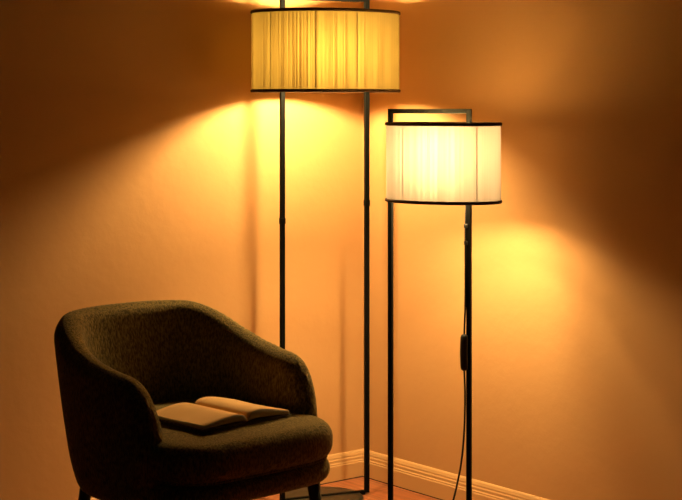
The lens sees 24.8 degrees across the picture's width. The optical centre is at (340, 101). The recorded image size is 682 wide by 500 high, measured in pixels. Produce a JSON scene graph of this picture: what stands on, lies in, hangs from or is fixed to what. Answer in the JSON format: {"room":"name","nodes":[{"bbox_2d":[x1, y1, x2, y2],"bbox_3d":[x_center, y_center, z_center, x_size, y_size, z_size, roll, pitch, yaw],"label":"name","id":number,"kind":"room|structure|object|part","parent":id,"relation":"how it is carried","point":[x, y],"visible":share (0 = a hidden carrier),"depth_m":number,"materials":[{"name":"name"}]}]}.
{"room":"living room","nodes":[
{"label":"living room","id":0,"kind":"room"},
{"bbox_2d":[0,0,362,499],"bbox_3d":[-1.708,-0.020,3.962,4.720,2.600,0.120,0,0,-39],"label":"wall","id":1,"kind":"structure","parent":0,"point":[140,161],"depth_m":4.80,"materials":[{"name":"paint"}]},
{"bbox_2d":[90,449,362,499],"bbox_3d":[-1.712,1.233,3.872,4.600,0.088,0.016,0,0,-39],"label":"baseboard","id":2,"kind":"structure","parent":1,"relation":"attached to","point":[344,465],"depth_m":5.25,"materials":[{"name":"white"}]},
{"bbox_2d":[320,476,361,484],"bbox_3d":[-1.711,1.278,3.871,4.600,0.003,0.018,0,0,-39],"label":"trim","id":3,"kind":"structure","parent":1,"relation":"attached to","point":[359,476],"depth_m":5.24,"materials":[{"name":"brown"}]},
{"bbox_2d":[253,477,438,499],"bbox_3d":[-0.267,1.305,2.170,4.720,0.050,4.720,0,0,-39],"label":"floor","id":4,"kind":"structure","parent":0,"point":[378,490],"depth_m":5.09,"materials":[{"name":"brown wood"}]},
{"bbox_2d":[54,300,332,499],"bbox_3d":[-0.392,0.915,4.003,0.605,0.733,0.675,0,0,-43],"label":"armchair","id":5,"kind":"object","parent":4,"relation":"on","point":[119,364],"visible":0.91,"depth_m":3.88,"materials":[{"name":"fabric"}]},
{"bbox_3d":[-0.676,1.114,4.027,0.079,0.334,0.035,0,0,-1],"label":"leg","id":6,"kind":"part","parent":5,"relation":"part of","materials":[{"name":"black wood"}]},
{"bbox_3d":[-0.360,0.933,3.969,0.556,0.060,0.566,0,0,-43],"label":"seat","id":7,"kind":"part","parent":5,"relation":"part of","materials":[{"name":"fabric"}]},
{"bbox_2d":[157,397,290,430],"bbox_3d":[-0.307,0.782,3.925,0.211,0.029,0.304,1,0,43],"label":"open book","id":8,"kind":"object","parent":5,"relation":"on","point":[207,413],"visible":0.98,"depth_m":3.88,"materials":[{"name":"paper"}]},
{"bbox_2d":[147,398,332,483],"bbox_3d":[-0.358,0.854,3.966,0.560,0.111,0.574,0,0,-43],"label":"seat cushion","id":9,"kind":"object","parent":5,"relation":"on","point":[297,445],"depth_m":3.75,"materials":[{"name":"fabric"}]},
{"bbox_3d":[-0.057,1.115,3.948,0.069,0.334,0.035,0,0,23],"label":"leg","id":10,"kind":"part","parent":5,"relation":"part of","materials":[{"name":"black wood"}]},
{"bbox_2d":[250,0,400,499],"bbox_3d":[-0.052,0.469,4.911,0.491,1.621,0.429,0,0,-23],"label":"floor lamp","id":11,"kind":"object","parent":4,"relation":"on","point":[295,50],"visible":0.99,"depth_m":4.75,"materials":[{"name":"beige fabric"}]},
{"bbox_3d":[-0.187,0.466,4.945,0.014,1.615,0.014,0,0,-23],"label":"post","id":12,"kind":"part","parent":11,"relation":"part of","materials":[{"name":"black metal"}]},
{"bbox_3d":[-0.061,1.275,4.995,0.268,0.010,0.268,0,0,-23],"label":"plate","id":13,"kind":"part","parent":11,"relation":"part of","materials":[{"name":"black metal"}]},
{"bbox_3d":[-0.047,-0.158,4.900,0.484,0.238,0.397,0,0,-28],"label":"lamp shade","id":14,"kind":"part","parent":11,"relation":"part of","materials":[{"name":"fabric"}]},
{"bbox_3d":[0.084,0.466,5.060,0.014,1.615,0.014,0,0,-23],"label":"post","id":15,"kind":"part","parent":11,"relation":"part of","materials":[{"name":"black metal"}]},
{"bbox_2d":[385,109,501,499],"bbox_3d":[0.394,0.650,4.286,0.306,1.260,0.884,0,0,-20],"label":"floor lamp","id":16,"kind":"object","parent":4,"relation":"on","point":[428,163],"visible":1,"depth_m":4.45,"materials":[{"name":"white fabric"}]},
{"bbox_3d":[0.147,0.647,4.610,0.014,1.254,0.014,0,0,26],"label":"post","id":17,"kind":"part","parent":16,"relation":"part of","materials":[{"name":"black metal"}]},
{"bbox_3d":[0.299,0.176,4.545,0.357,0.216,0.257,0,0,33],"label":"lamp shade","id":18,"kind":"part","parent":16,"relation":"part of","materials":[{"name":"white fabric"}]},
{"bbox_3d":[0.374,0.782,4.173,0.191,0.996,0.638,0,0,-18],"label":"power cord","id":19,"kind":"part","parent":16,"relation":"part of","materials":[{"name":"black rubber"}]},
{"bbox_2d":[460,334,467,370],"bbox_3d":[0.357,0.726,4.493,0.023,0.107,0.022,0,0,11],"label":"switch","id":20,"kind":"object","parent":16,"relation":"attached to","point":[464,337],"depth_m":4.48,"materials":[{"name":"black plastic"}]},
{"bbox_3d":[0.372,0.647,4.500,0.014,1.254,0.014,0,0,26],"label":"post","id":21,"kind":"part","parent":16,"relation":"part of","materials":[{"name":"black metal"}]},
{"bbox_2d":[363,0,681,499],"bbox_3d":[1.563,-0.020,3.564,0.120,2.600,4.600,0,0,-39],"label":"wall","id":22,"kind":"structure","parent":0,"point":[577,269],"depth_m":4.66,"materials":[{"name":"paint"}]},
{"bbox_2d":[362,476,442,499],"bbox_3d":[1.509,1.278,3.521,0.018,0.003,4.600,0,0,-39],"label":"trim","id":23,"kind":"structure","parent":22,"relation":"attached to","point":[362,476],"depth_m":5.11,"materials":[{"name":"brown"}]},
{"bbox_2d":[362,449,548,499],"bbox_3d":[1.510,1.233,3.522,0.016,0.088,4.600,0,0,-39],"label":"baseboard","id":24,"kind":"structure","parent":22,"relation":"attached to","point":[430,481],"depth_m":5.02,"materials":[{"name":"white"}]}
]}

